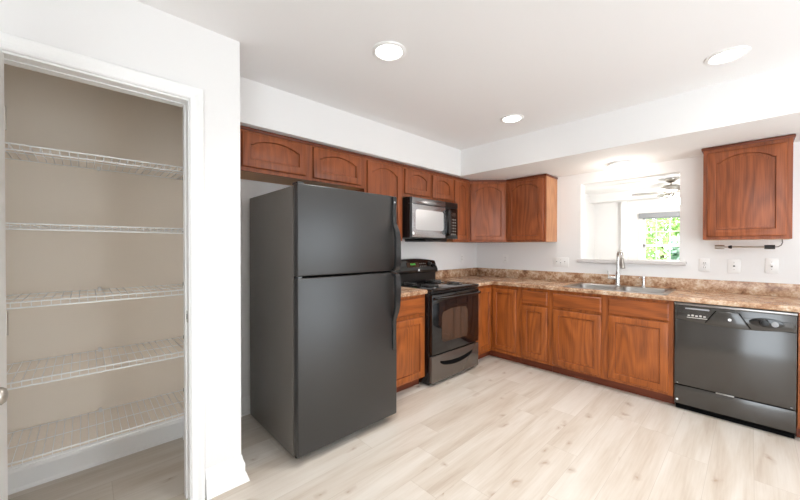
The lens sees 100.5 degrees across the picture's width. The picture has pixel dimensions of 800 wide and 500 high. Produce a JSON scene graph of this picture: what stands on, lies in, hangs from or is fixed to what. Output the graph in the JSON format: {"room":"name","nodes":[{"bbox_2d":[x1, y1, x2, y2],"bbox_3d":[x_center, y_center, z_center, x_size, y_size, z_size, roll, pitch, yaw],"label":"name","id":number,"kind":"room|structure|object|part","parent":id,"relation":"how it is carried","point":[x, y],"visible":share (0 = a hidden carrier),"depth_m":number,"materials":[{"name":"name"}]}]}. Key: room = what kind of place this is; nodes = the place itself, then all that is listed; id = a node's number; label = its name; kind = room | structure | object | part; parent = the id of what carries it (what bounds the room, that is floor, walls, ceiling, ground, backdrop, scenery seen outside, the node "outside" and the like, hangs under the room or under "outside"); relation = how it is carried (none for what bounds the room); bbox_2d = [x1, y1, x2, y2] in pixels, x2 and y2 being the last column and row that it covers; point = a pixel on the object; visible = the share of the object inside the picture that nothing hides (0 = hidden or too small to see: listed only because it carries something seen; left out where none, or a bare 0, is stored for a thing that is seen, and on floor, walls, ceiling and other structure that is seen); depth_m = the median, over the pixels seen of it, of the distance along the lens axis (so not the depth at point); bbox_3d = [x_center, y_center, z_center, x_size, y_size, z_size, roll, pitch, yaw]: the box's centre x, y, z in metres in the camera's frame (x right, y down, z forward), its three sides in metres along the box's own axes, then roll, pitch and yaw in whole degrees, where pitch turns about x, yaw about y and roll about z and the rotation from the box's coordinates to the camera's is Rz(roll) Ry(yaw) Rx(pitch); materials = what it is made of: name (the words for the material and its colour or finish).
{"room":"kitchen","nodes":[
{"label":"kitchen","id":0,"kind":"room"},
{"bbox_2d":[4,64,183,466],"bbox_3d":[-1.713,0.071,1.684,1.202,2.450,0.650,0,1,-43],"label":"wall","id":1,"kind":"structure","parent":0,"point":[43,110],"depth_m":1.98,"materials":[{"name":"beige paint"}]},
{"bbox_2d":[5,142,182,179],"bbox_3d":[-1.786,-0.477,1.760,1.175,0.043,0.408,0,1,-43],"label":"wire shelf","id":2,"kind":"object","parent":1,"relation":"attached to","point":[8,143],"visible":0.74,"depth_m":1.77,"materials":[{"name":"white metal"}]},
{"bbox_3d":[-1.785,-0.483,1.756,1.171,0.004,0.005,0,1,-43],"label":"support rod","id":3,"kind":"part","parent":2,"relation":"part of","materials":[{"name":"white plastic"}]},
{"bbox_3d":[-1.923,-0.484,1.901,1.171,0.004,0.005,0,1,-43],"label":"support rod","id":4,"kind":"part","parent":2,"relation":"part of","materials":[{"name":"white plastic"}]},
{"bbox_3d":[-1.653,-0.458,1.617,1.171,0.007,0.008,0,1,-43],"label":"lip rail","id":5,"kind":"part","parent":2,"relation":"part of","materials":[{"name":"white plastic"}]},
{"bbox_3d":[-1.653,-0.484,1.616,1.171,0.007,0.008,0,1,-43],"label":"rail","id":6,"kind":"part","parent":2,"relation":"part of","materials":[{"name":"white plastic"}]},
{"bbox_2d":[5,222,182,233],"bbox_3d":[-1.786,-0.115,1.763,1.175,0.043,0.408,0,1,-43],"label":"wire shelf","id":7,"kind":"object","parent":1,"relation":"attached to","point":[98,229],"visible":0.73,"depth_m":1.76,"materials":[{"name":"white metal"}]},
{"bbox_3d":[-1.923,-0.122,1.904,1.171,0.004,0.005,0,1,-43],"label":"support rod","id":8,"kind":"part","parent":7,"relation":"part of","materials":[{"name":"white plastic"}]},
{"bbox_3d":[-1.785,-0.121,1.759,1.171,0.004,0.005,0,1,-43],"label":"support rod","id":9,"kind":"part","parent":7,"relation":"part of","materials":[{"name":"white plastic"}]},
{"bbox_3d":[-1.653,-0.096,1.619,1.171,0.007,0.008,0,1,-43],"label":"lip rail","id":10,"kind":"part","parent":7,"relation":"part of","materials":[{"name":"white plastic"}]},
{"bbox_3d":[-1.653,-0.122,1.619,1.171,0.007,0.008,0,1,-43],"label":"rail","id":11,"kind":"part","parent":7,"relation":"part of","materials":[{"name":"white plastic"}]},
{"bbox_2d":[6,284,182,309],"bbox_3d":[-1.787,0.247,1.766,1.175,0.043,0.408,0,1,-43],"label":"wire shelf","id":12,"kind":"object","parent":1,"relation":"attached to","point":[99,288],"visible":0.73,"depth_m":1.76,"materials":[{"name":"white metal"}]},
{"bbox_3d":[-1.786,0.241,1.762,1.171,0.004,0.005,0,1,-43],"label":"support rod","id":13,"kind":"part","parent":12,"relation":"part of","materials":[{"name":"white plastic"}]},
{"bbox_3d":[-1.923,0.240,1.907,1.171,0.004,0.005,0,1,-43],"label":"support rod","id":14,"kind":"part","parent":12,"relation":"part of","materials":[{"name":"white plastic"}]},
{"bbox_3d":[-1.653,0.266,1.622,1.171,0.007,0.008,0,1,-43],"label":"lip rail","id":15,"kind":"part","parent":12,"relation":"part of","materials":[{"name":"white plastic"}]},
{"bbox_3d":[-1.653,0.240,1.622,1.171,0.007,0.008,0,1,-43],"label":"rail","id":16,"kind":"part","parent":12,"relation":"part of","materials":[{"name":"white plastic"}]},
{"bbox_2d":[7,388,183,470],"bbox_3d":[-1.787,0.980,1.772,1.175,0.043,0.408,0,1,-43],"label":"wire shelf","id":17,"kind":"object","parent":1,"relation":"attached to","point":[100,409],"visible":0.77,"depth_m":1.79,"materials":[{"name":"white metal"}]},
{"bbox_3d":[-1.923,0.973,1.913,1.171,0.004,0.005,0,1,-43],"label":"support rod","id":18,"kind":"part","parent":17,"relation":"part of","materials":[{"name":"white plastic"}]},
{"bbox_3d":[-1.786,0.974,1.768,1.171,0.004,0.005,0,1,-43],"label":"support rod","id":19,"kind":"part","parent":17,"relation":"part of","materials":[{"name":"white plastic"}]},
{"bbox_3d":[-1.654,0.999,1.628,1.171,0.007,0.008,0,1,-43],"label":"lip rail","id":20,"kind":"part","parent":17,"relation":"part of","materials":[{"name":"white plastic"}]},
{"bbox_3d":[-1.654,0.973,1.628,1.171,0.007,0.008,0,1,-43],"label":"rail","id":21,"kind":"part","parent":17,"relation":"part of","materials":[{"name":"white plastic"}]},
{"bbox_2d":[7,335,183,389],"bbox_3d":[-1.787,0.613,1.769,1.175,0.043,0.408,0,1,-43],"label":"wire shelf","id":22,"kind":"object","parent":1,"relation":"attached to","point":[100,349],"visible":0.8,"depth_m":1.78,"materials":[{"name":"white metal"}]},
{"bbox_3d":[-1.923,0.606,1.910,1.171,0.004,0.005,0,1,-43],"label":"support rod","id":23,"kind":"part","parent":22,"relation":"part of","materials":[{"name":"white plastic"}]},
{"bbox_3d":[-1.786,0.607,1.765,1.171,0.004,0.005,0,1,-43],"label":"support rod","id":24,"kind":"part","parent":22,"relation":"part of","materials":[{"name":"white plastic"}]},
{"bbox_3d":[-1.654,0.632,1.625,1.171,0.007,0.008,0,1,-43],"label":"lip rail","id":25,"kind":"part","parent":22,"relation":"part of","materials":[{"name":"white plastic"}]},
{"bbox_3d":[-1.654,0.606,1.625,1.171,0.007,0.008,0,1,-43],"label":"rail","id":26,"kind":"part","parent":22,"relation":"part of","materials":[{"name":"white plastic"}]},
{"bbox_2d":[8,416,183,494],"bbox_3d":[-1.714,1.227,1.692,1.180,0.138,0.628,0,1,-43],"label":"baseboard","id":27,"kind":"structure","parent":1,"relation":"attached to","point":[22,478],"depth_m":1.98,"materials":[{"name":"white paint"}]},
{"bbox_2d":[0,0,240,469],"bbox_3d":[-1.593,0.074,1.272,1.828,2.450,0.114,0,1,-43],"label":"wall","id":28,"kind":"structure","parent":0,"point":[132,34],"depth_m":1.75,"materials":[{"name":"white paint"}]},
{"bbox_2d":[0,47,7,499],"bbox_3d":[-1.282,0.278,1.055,0.091,2.023,0.612,0,1,-43],"label":"door","id":29,"kind":"structure","parent":28,"relation":"in","point":[3,119],"depth_m":1.21,"materials":[{"name":"white paint"}]},
{"bbox_3d":[-1.140,0.413,0.931,0.056,0.052,0.052,0,1,-43],"label":"knob","id":30,"kind":"part","parent":29,"relation":"part of","materials":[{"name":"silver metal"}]},
{"bbox_2d":[0,31,204,499],"bbox_3d":[-1.341,0.269,1.511,0.650,2.058,0.116,0,1,-43],"label":"door frame","id":31,"kind":"structure","parent":28,"relation":"attached to","point":[13,59],"depth_m":1.69,"materials":[{"name":"white paint"}]},
{"bbox_2d":[240,179,476,397],"bbox_3d":[-0.818,0.060,3.061,5.415,2.450,0.120,0,1,-43],"label":"wall","id":32,"kind":"structure","parent":0,"point":[446,255],"depth_m":2.65,"materials":[{"name":"white paint"}]},
{"bbox_2d":[241,395,249,416],"bbox_3d":[-1.019,1.219,2.783,1.072,0.138,0.022,0,1,-43],"label":"baseboard","id":33,"kind":"structure","parent":32,"relation":"attached to","point":[245,401],"depth_m":2.60,"materials":[{"name":"white paint"}]},
{"bbox_2d":[240,125,364,190],"bbox_3d":[-0.836,-0.703,2.724,1.123,0.302,0.335,0,1,-43],"label":"upper cabinet","id":34,"kind":"object","parent":32,"relation":"attached to","point":[265,156],"visible":0.93,"depth_m":2.56,"materials":[{"name":"brown wood"}]},
{"bbox_3d":[-0.908,-0.698,2.438,0.475,0.240,0.020,0,1,-43],"label":"door","id":35,"kind":"part","parent":34,"relation":"part of","materials":[{"name":"brown wood"}]},
{"bbox_3d":[-0.849,-0.558,2.739,1.123,0.012,0.296,0,1,-43],"label":"panel","id":36,"kind":"part","parent":34,"relation":"part of","materials":[{"name":"brown wood"}]},
{"bbox_3d":[-0.518,-0.696,2.807,0.471,0.243,0.020,0,1,-43],"label":"door","id":37,"kind":"part","parent":34,"relation":"part of","materials":[{"name":"brown wood"}]},
{"bbox_2d":[355,155,402,240],"bbox_3d":[-0.252,-0.475,3.278,0.480,0.766,0.335,0,1,-43],"label":"upper cabinet","id":38,"kind":"object","parent":32,"relation":"attached to","point":[381,176],"visible":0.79,"depth_m":3.15,"materials":[{"name":"brown wood"}]},
{"bbox_3d":[-0.142,-0.470,3.165,0.427,0.690,0.020,0,1,-43],"label":"door","id":39,"kind":"part","parent":38,"relation":"part of","materials":[{"name":"brown wood"}]},
{"bbox_2d":[402,164,453,202],"bbox_3d":[0.222,-0.701,3.724,0.821,0.320,0.335,0,1,-43],"label":"upper cabinet","id":40,"kind":"object","parent":32,"relation":"attached to","point":[416,182],"visible":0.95,"depth_m":3.56,"materials":[{"name":"brown wood"}]},
{"bbox_3d":[0.187,-0.693,3.474,0.378,0.248,0.020,0,1,-43],"label":"door","id":41,"kind":"part","parent":40,"relation":"part of","materials":[{"name":"brown wood"}]},
{"bbox_2d":[402,197,457,241],"bbox_3d":[0.259,-0.314,3.687,0.780,0.441,0.440,0,1,-43],"label":"microwave","id":42,"kind":"object","parent":40,"relation":"attached to","point":[423,220],"visible":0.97,"depth_m":3.50,"materials":[{"name":"black plastic"}]},
{"bbox_3d":[0.286,-0.295,3.495,0.555,0.343,0.040,0,1,-43],"label":"door","id":43,"kind":"part","parent":42,"relation":"part of","materials":[{"name":"black glass"}]},
{"bbox_3d":[0.309,-0.296,3.489,0.523,0.333,0.003,0,1,-43],"label":"door","id":44,"kind":"part","parent":42,"relation":"part of","materials":[{"name":"black glass"}]},
{"bbox_3d":[0.540,-0.304,3.681,0.072,0.300,0.042,0,1,-43],"label":"handle","id":45,"kind":"part","parent":42,"relation":"part of","materials":[{"name":"black plastic"}]},
{"bbox_3d":[0.571,-0.297,3.764,0.222,0.343,0.040,0,1,-43],"label":"control panel","id":46,"kind":"part","parent":42,"relation":"part of","materials":[{"name":"black plastic"}]},
{"bbox_3d":[0.481,-0.692,3.752,0.353,0.248,0.020,0,1,-43],"label":"door","id":47,"kind":"part","parent":40,"relation":"part of","materials":[{"name":"brown wood"}]},
{"bbox_2d":[447,176,469,241],"bbox_3d":[0.640,-0.481,4.122,0.327,0.766,0.335,0,1,-43],"label":"upper cabinet","id":48,"kind":"object","parent":32,"relation":"attached to","point":[460,185],"visible":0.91,"depth_m":4.00,"materials":[{"name":"brown wood"}]},
{"bbox_3d":[0.741,-0.468,4.001,0.271,0.703,0.020,0,1,-43],"label":"door","id":49,"kind":"part","parent":48,"relation":"part of","materials":[{"name":"brown wood"}]},
{"bbox_2d":[458,180,505,242],"bbox_3d":[1.094,-0.483,4.343,0.639,0.766,0.639,0,1,-43],"label":"upper cabinet","id":50,"kind":"object","parent":32,"relation":"attached to","point":[487,198],"visible":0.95,"depth_m":4.11,"materials":[{"name":"brown wood"}]},
{"bbox_3d":[1.088,-0.467,4.110,0.430,0.706,0.020,0,0,2],"label":"door","id":51,"kind":"part","parent":50,"relation":"part of","materials":[{"name":"brown wood"}]},
{"bbox_2d":[8,355,799,499],"bbox_3d":[0.762,1.350,1.401,5.415,0.100,4.720,0,1,-43],"label":"floor","id":52,"kind":"structure","parent":0,"point":[496,428],"depth_m":2.06,"materials":[{"name":"beige wood"}]},
{"bbox_2d":[250,181,400,458],"bbox_3d":[-0.567,0.438,2.508,0.799,1.703,0.853,0,1,-43],"label":"refrigerator","id":53,"kind":"object","parent":52,"relation":"on","point":[325,295],"visible":1,"depth_m":2.20,"materials":[{"name":"grey metal"}]},
{"bbox_2d":[294,272,400,457],"bbox_3d":[-0.313,0.703,2.241,0.799,1.069,0.112,0,1,-43],"label":"door","id":54,"kind":"structure","parent":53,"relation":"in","point":[345,324],"depth_m":2.18,"materials":[{"name":"black metal"}]},
{"bbox_2d":[294,183,400,276],"bbox_3d":[-0.312,-0.122,2.235,0.799,0.556,0.112,0,1,-43],"label":"freezer","id":55,"kind":"object","parent":53,"relation":"in","point":[338,232],"depth_m":2.18,"materials":[{"name":"grey metal"}]},
{"bbox_2d":[396,294,424,392],"bbox_3d":[-0.189,0.847,3.146,0.607,0.874,0.628,0,1,-43],"label":"base cabinet","id":56,"kind":"object","parent":52,"relation":"on","point":[411,316],"visible":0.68,"depth_m":3.00,"materials":[{"name":"brown wood"}]},
{"bbox_3d":[0.021,0.902,2.926,0.558,0.559,0.020,0,1,-43],"label":"door","id":57,"kind":"part","parent":56,"relation":"part of","materials":[{"name":"brown wood"}]},
{"bbox_3d":[0.021,0.515,2.923,0.558,0.151,0.020,0,1,-43],"label":"drawer","id":58,"kind":"part","parent":56,"relation":"part of","materials":[{"name":"brown wood"}]},
{"bbox_2d":[401,286,427,296],"bbox_3d":[-0.184,0.337,3.137,0.608,0.144,0.643,0,1,-43],"label":"countertop","id":59,"kind":"structure","parent":56,"relation":"on","point":[405,291],"depth_m":3.05,"materials":[{"name":"brown stone"}]},
{"bbox_2d":[391,258,480,384],"bbox_3d":[0.360,0.690,3.579,0.774,1.181,0.750,0,1,-43],"label":"electric range","id":60,"kind":"object","parent":52,"relation":"on","point":[451,307],"visible":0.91,"depth_m":3.33,"materials":[{"name":"black metal"}]},
{"bbox_3d":[0.141,0.181,3.808,0.765,0.166,0.109,0,1,-43],"label":"control panel","id":61,"kind":"part","parent":60,"relation":"part of","materials":[{"name":"black plastic"}]},
{"bbox_2d":[401,280,478,291],"bbox_3d":[0.350,0.377,3.588,0.774,0.023,0.664,0,1,-43],"label":"cooktop","id":62,"kind":"object","parent":60,"relation":"in","point":[430,285],"depth_m":3.45,"materials":[{"name":"black glass"}]},
{"bbox_3d":[0.562,1.124,3.369,0.764,0.250,0.040,0,1,-43],"label":"storage drawer","id":63,"kind":"part","parent":60,"relation":"part of","materials":[{"name":"grey metal"}]},
{"bbox_3d":[0.563,0.700,3.365,0.764,0.568,0.042,0,1,-43],"label":"oven door","id":64,"kind":"part","parent":60,"relation":"part of","materials":[{"name":"black glass"}]},
{"bbox_3d":[0.595,0.451,3.329,0.743,0.030,0.067,0,1,-43],"label":"oven handle","id":65,"kind":"part","parent":60,"relation":"part of","materials":[{"name":"black metal"}]},
{"bbox_2d":[476,284,520,362],"bbox_3d":[1.069,0.840,4.121,0.992,0.874,0.941,0,1,-43],"label":"base cabinet","id":66,"kind":"object","parent":52,"relation":"on","point":[498,304],"visible":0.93,"depth_m":3.81,"materials":[{"name":"brown wood"}]},
{"bbox_3d":[0.975,0.795,3.828,0.266,0.720,0.020,0,1,-43],"label":"door","id":67,"kind":"part","parent":66,"relation":"part of","materials":[{"name":"brown wood"}]},
{"bbox_3d":[1.192,0.797,3.813,0.020,0.708,0.292,0,1,-43],"label":"door","id":68,"kind":"part","parent":66,"relation":"part of","materials":[{"name":"brown wood"}]},
{"bbox_2d":[435,268,799,312],"bbox_3d":[1.948,0.338,3.188,0.994,0.144,3.499,0,1,-43],"label":"countertop","id":69,"kind":"structure","parent":66,"relation":"on","point":[757,295],"depth_m":3.09,"materials":[{"name":"brown stone"}]},
{"bbox_2d":[607,250,624,285],"bbox_3d":[2.236,0.179,3.408,0.103,0.370,0.201,0,0,-12],"label":"kitchen faucet","id":70,"kind":"object","parent":69,"relation":"on","point":[616,277],"visible":0.99,"depth_m":3.42,"materials":[{"name":"silver metal"}]},
{"bbox_3d":[2.239,0.105,3.388,0.025,0.220,0.128,0,0,13],"label":"spout","id":71,"kind":"part","parent":70,"relation":"part of","materials":[{"name":"silver metal"}]},
{"bbox_2d":[563,282,675,294],"bbox_3d":[2.112,0.451,3.239,0.554,0.170,0.831,0,1,-43],"label":"sink","id":72,"kind":"object","parent":69,"relation":"in","point":[608,287],"visible":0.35,"depth_m":3.25,"materials":[{"name":"silver metal"}]},
{"bbox_3d":[1.954,0.450,3.354,0.410,0.170,0.360,0,1,-43],"label":"bowl","id":73,"kind":"part","parent":72,"relation":"part of","materials":[{"name":"silver metal"}]},
{"bbox_3d":[2.224,0.452,3.069,0.410,0.170,0.355,0,1,-43],"label":"bowl","id":74,"kind":"part","parent":72,"relation":"part of","materials":[{"name":"silver metal"}]},
{"bbox_2d":[639,276,645,286],"bbox_3d":[2.387,0.312,3.272,0.076,0.107,0.043,0,1,-32],"label":"soap dispenser","id":75,"kind":"object","parent":72,"relation":"on","point":[642,277],"visible":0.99,"depth_m":3.27,"materials":[{"name":"silver metal"}]},
{"bbox_2d":[518,287,552,371],"bbox_3d":[1.645,0.843,3.777,0.628,0.874,0.347,0,1,-43],"label":"base cabinet","id":76,"kind":"object","parent":52,"relation":"on","point":[533,303],"visible":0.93,"depth_m":3.56,"materials":[{"name":"brown wood"}]},
{"bbox_3d":[1.434,0.508,3.555,0.020,0.135,0.275,0,1,-43],"label":"drawer","id":77,"kind":"part","parent":76,"relation":"part of","materials":[{"name":"brown wood"}]},
{"bbox_3d":[1.434,0.881,3.558,0.020,0.560,0.275,0,1,-43],"label":"door","id":78,"kind":"part","parent":76,"relation":"part of","materials":[{"name":"brown wood"}]},
{"bbox_2d":[550,290,675,403],"bbox_3d":[2.108,0.847,3.287,0.628,0.874,0.997,0,1,-43],"label":"base cabinet","id":79,"kind":"object","parent":52,"relation":"on","point":[623,343],"visible":0.94,"depth_m":3.01,"materials":[{"name":"brown wood"}]},
{"bbox_3d":[1.719,0.891,3.256,0.020,0.564,0.439,0,1,-43],"label":"door","id":80,"kind":"part","parent":79,"relation":"part of","materials":[{"name":"brown wood"}]},
{"bbox_3d":[1.719,0.512,3.253,0.020,0.138,0.439,0,1,-43],"label":"drawer","id":81,"kind":"part","parent":79,"relation":"part of","materials":[{"name":"brown wood"}]},
{"bbox_3d":[2.060,0.512,2.894,0.020,0.144,0.435,0,1,-43],"label":"drawer","id":82,"kind":"part","parent":79,"relation":"part of","materials":[{"name":"brown wood"}]},
{"bbox_3d":[2.059,0.886,2.897,0.020,0.575,0.435,0,1,-43],"label":"door","id":83,"kind":"part","parent":79,"relation":"part of","materials":[{"name":"brown wood"}]},
{"bbox_2d":[674,301,797,438],"bbox_3d":[2.647,0.856,2.659,0.634,0.866,0.644,0,1,-43],"label":"dishwasher","id":84,"kind":"object","parent":52,"relation":"on","point":[738,365],"visible":1,"depth_m":2.44,"materials":[{"name":"black metal"}]},
{"bbox_3d":[2.466,1.164,2.490,0.040,0.152,0.640,0,1,-43],"label":"panel","id":85,"kind":"part","parent":84,"relation":"part of","materials":[{"name":"grey metal"}]},
{"bbox_3d":[2.463,0.819,2.485,0.048,0.523,0.640,0,1,-43],"label":"door","id":86,"kind":"part","parent":84,"relation":"part of","materials":[{"name":"grey metal"}]},
{"bbox_3d":[2.462,0.499,2.481,0.050,0.117,0.640,0,1,-43],"label":"control panel","id":87,"kind":"part","parent":84,"relation":"part of","materials":[{"name":"grey"}]},
{"bbox_2d":[796,312,799,437],"bbox_3d":[3.092,0.856,2.248,0.628,0.874,0.554,0,1,-43],"label":"base cabinet","id":88,"kind":"object","parent":52,"relation":"on","point":[798,316],"visible":0.47,"depth_m":2.25,"materials":[{"name":"brown wood"}]},
{"bbox_3d":[2.885,0.813,2.052,0.019,0.785,0.554,0,1,-43],"label":"frame","id":89,"kind":"part","parent":88,"relation":"part of","materials":[{"name":"brown wood"}]},
{"bbox_2d":[136,0,799,194],"bbox_3d":[2.291,-1.211,2.826,9.620,0.100,4.720,0,1,-43],"label":"ceiling","id":90,"kind":"structure","parent":0,"point":[466,66],"depth_m":1.96,"materials":[{"name":"white paint"}]},
{"bbox_2d":[372,41,405,61],"bbox_3d":[-0.064,-1.151,1.936,0.200,0.009,0.200,0,1,-43],"label":"recessed light","id":91,"kind":"object","parent":90,"relation":"in","point":[387,51],"visible":1,"depth_m":1.93,"materials":[{"name":"white paint"}]},
{"bbox_2d":[500,114,523,122],"bbox_3d":[0.990,-1.158,2.942,0.200,0.009,0.200,0,1,-43],"label":"recessed light","id":92,"kind":"object","parent":90,"relation":"in","point":[512,118],"visible":1,"depth_m":2.93,"materials":[{"name":"white paint"}]},
{"bbox_2d":[632,178,679,205],"bbox_3d":[4.456,-0.958,5.520,1.016,0.446,1.005,0,1,-43],"label":"ceiling fan","id":93,"kind":"object","parent":90,"relation":"hanging from","point":[667,190],"visible":0.9,"depth_m":5.47,"materials":[{"name":"white metal"}]},
{"bbox_3d":[4.213,-0.959,5.738,0.350,0.031,0.128,0,1,40],"label":"blade","id":94,"kind":"part","parent":93,"relation":"part of","materials":[{"name":"grey"}]},
{"bbox_3d":[4.353,-0.806,5.578,0.114,0.139,0.117,0,1,-43],"label":"lamp shade","id":95,"kind":"part","parent":93,"relation":"part of","materials":[{"name":"white glass"}]},
{"bbox_3d":[4.187,-0.956,5.322,0.350,0.031,0.128,0,1,-32],"label":"blade","id":96,"kind":"part","parent":93,"relation":"part of","materials":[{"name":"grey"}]},
{"bbox_3d":[4.551,-0.806,5.647,0.118,0.139,0.113,0,1,-43],"label":"lamp shade","id":97,"kind":"part","parent":93,"relation":"part of","materials":[{"name":"white glass"}]},
{"bbox_3d":[4.487,-0.984,5.512,0.270,0.185,0.270,0,1,-43],"label":"motor","id":98,"kind":"part","parent":93,"relation":"part of","materials":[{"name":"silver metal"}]},
{"bbox_3d":[4.422,-0.804,5.379,0.118,0.139,0.113,0,1,-43],"label":"lamp shade","id":99,"kind":"part","parent":93,"relation":"part of","materials":[{"name":"white glass"}]},
{"bbox_2d":[704,46,750,65],"bbox_3d":[1.941,-1.150,1.977,0.200,0.009,0.200,0,1,-43],"label":"recessed light","id":100,"kind":"object","parent":90,"relation":"in","point":[730,54],"visible":1,"depth_m":1.97,"materials":[{"name":"white paint"}]},
{"bbox_2d":[240,63,799,179],"bbox_3d":[1.427,-1.003,1.927,3.472,0.303,4.600,0,1,-43],"label":"soffit","id":101,"kind":"structure","parent":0,"point":[764,105],"depth_m":2.69,"materials":[{"name":"white paint"}]},
{"bbox_2d":[607,160,632,173],"bbox_3d":[2.173,-0.810,3.296,0.216,0.104,0.216,0,1,-43],"label":"flush light","id":102,"kind":"object","parent":101,"relation":"attached to","point":[617,167],"visible":1,"depth_m":3.23,"materials":[{"name":"white glass"}]},
{"bbox_2d":[584,193,593,258],"bbox_3d":[2.878,0.038,6.153,4.205,2.450,0.120,0,1,-43],"label":"wall","id":103,"kind":"structure","parent":0,"point":[588,207],"depth_m":7.21,"materials":[{"name":"white paint"}]},
{"bbox_2d":[594,197,679,259],"bbox_3d":[5.883,0.041,5.950,0.120,2.450,4.305,0,1,-43],"label":"wall","id":104,"kind":"structure","parent":0,"point":[607,216],"depth_m":7.16,"materials":[{"name":"white paint"}]},
{"bbox_2d":[621,201,628,259],"bbox_3d":[4.729,0.119,7.010,0.100,2.275,0.110,0,1,-43],"label":"trim","id":105,"kind":"structure","parent":104,"relation":"attached to","point":[624,205],"depth_m":6.96,"materials":[{"name":"white paint"}]},
{"bbox_2d":[589,188,679,203],"bbox_3d":[5.716,-1.095,5.783,0.340,0.175,4.305,0,1,-43],"label":"trim","id":106,"kind":"structure","parent":104,"relation":"attached to","point":[614,197],"depth_m":6.80,"materials":[{"name":"white paint"}]},
{"bbox_2d":[638,217,679,260],"bbox_3d":[5.285,-0.059,6.523,0.140,1.260,1.040,0,1,-43],"label":"window","id":107,"kind":"structure","parent":104,"relation":"in","point":[658,239],"depth_m":6.66,"materials":[{"name":"clear glass"}]},
{"bbox_3d":[5.259,-0.059,6.499,0.070,1.260,1.040,0,1,-43],"label":"casing","id":108,"kind":"part","parent":107,"relation":"part of","materials":[{"name":"white paint"}]},
{"bbox_2d":[639,211,679,218],"bbox_3d":[5.232,-0.681,6.468,0.095,0.115,0.960,0,1,-43],"label":"roller shade","id":109,"kind":"object","parent":104,"relation":"attached to","point":[676,214],"visible":0.56,"depth_m":6.54,"materials":[{"name":"grey fabric"}]},
{"bbox_2d":[477,142,799,283],"bbox_3d":[2.729,0.062,3.169,0.115,2.450,4.600,0,1,-43],"label":"wall","id":110,"kind":"structure","parent":0,"point":[536,256],"depth_m":3.16,"materials":[{"name":"white paint"}]},
{"bbox_2d":[503,254,507,263],"bbox_3d":[1.415,0.120,4.468,0.008,0.120,0.074,0,1,-43],"label":"wall plate","id":111,"kind":"object","parent":110,"relation":"attached to","point":[505,257],"visible":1,"depth_m":4.46,"materials":[{"name":"white plastic"}]},
{"bbox_2d":[506,174,557,241],"bbox_3d":[1.593,-0.480,4.037,0.335,0.766,0.495,0,1,-43],"label":"upper cabinet","id":112,"kind":"object","parent":110,"relation":"attached to","point":[531,201],"visible":1,"depth_m":3.90,"materials":[{"name":"brown wood"}]},
{"bbox_3d":[1.475,-0.465,3.932,0.020,0.706,0.440,0,1,-43],"label":"door","id":113,"kind":"part","parent":112,"relation":"part of","materials":[{"name":"brown wood"}]},
{"bbox_3d":[1.770,-0.469,3.878,0.294,0.744,0.004,0,1,-43],"label":"panel","id":114,"kind":"part","parent":112,"relation":"part of","materials":[{"name":"brown wood"}]},
{"bbox_2d":[553,257,568,266],"bbox_3d":[1.904,0.145,3.946,0.016,0.114,0.180,0,1,-43],"label":"wall plate","id":115,"kind":"object","parent":110,"relation":"attached to","point":[557,261],"visible":1,"depth_m":3.95,"materials":[{"name":"white plastic"}]},
{"bbox_2d":[435,268,799,297],"bbox_3d":[1.948,0.319,3.188,0.994,0.106,3.499,0,1,-43],"label":"backsplash","id":116,"kind":"structure","parent":110,"relation":"attached to","point":[739,287],"depth_m":3.30,"materials":[{"name":"brown stone"}]},
{"bbox_2d":[577,259,686,264],"bbox_3d":[2.403,0.123,3.509,0.172,0.038,0.954,0,1,-43],"label":"trim","id":117,"kind":"structure","parent":110,"relation":"attached to","point":[653,262],"depth_m":3.37,"materials":[{"name":"white wood"}]},
{"bbox_2d":[699,259,709,271],"bbox_3d":[2.774,0.138,3.032,0.008,0.116,0.072,0,1,-43],"label":"wall plate","id":118,"kind":"object","parent":110,"relation":"attached to","point":[704,264],"visible":1,"depth_m":3.03,"materials":[{"name":"white plastic"}]},
{"bbox_2d":[728,259,740,272],"bbox_3d":[2.905,0.140,2.894,0.008,0.122,0.078,0,1,-43],"label":"wall plate","id":119,"kind":"object","parent":110,"relation":"attached to","point":[733,264],"visible":1,"depth_m":2.89,"materials":[{"name":"white plastic"}]},
{"bbox_2d":[701,134,795,239],"bbox_3d":[2.830,-0.469,2.729,0.335,0.766,0.514,0,1,-43],"label":"upper cabinet","id":120,"kind":"object","parent":110,"relation":"attached to","point":[748,186],"visible":1,"depth_m":2.60,"materials":[{"name":"brown wood"}]},
{"bbox_2d":[715,239,782,248],"bbox_3d":[2.846,-0.047,2.728,0.033,0.077,0.386,0,1,-43],"label":"bar","id":121,"kind":"object","parent":120,"relation":"hanging from","point":[719,246],"visible":1,"depth_m":2.72,"materials":[{"name":"grey metal"}]},
{"bbox_3d":[2.834,-0.025,2.740,0.017,0.017,0.234,0,1,-43],"label":"rod","id":122,"kind":"part","parent":121,"relation":"part of","materials":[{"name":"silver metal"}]},
{"bbox_3d":[2.844,-0.092,2.745,0.296,0.012,0.490,0,1,-43],"label":"panel","id":123,"kind":"part","parent":120,"relation":"part of","materials":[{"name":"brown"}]},
{"bbox_2d":[765,258,778,273],"bbox_3d":[3.052,0.129,2.732,0.016,0.126,0.073,0,1,-43],"label":"wall plate","id":124,"kind":"object","parent":110,"relation":"attached to","point":[771,264],"visible":1,"depth_m":2.73,"materials":[{"name":"white plastic"}]},
{"bbox_3d":[-1.234,0.068,2.137,0.116,2.450,0.650,0,1,-43],"label":"wall","id":125,"kind":"structure","parent":0,"visible":0},
{"bbox_2d":[205,454,249,499],"bbox_3d":[-1.187,1.221,2.076,0.212,0.145,0.778,0,1,-43],"label":"baseboard","id":126,"kind":"structure","parent":125,"relation":"attached to","point":[223,477],"depth_m":1.79,"materials":[{"name":"white paint"}]}
]}

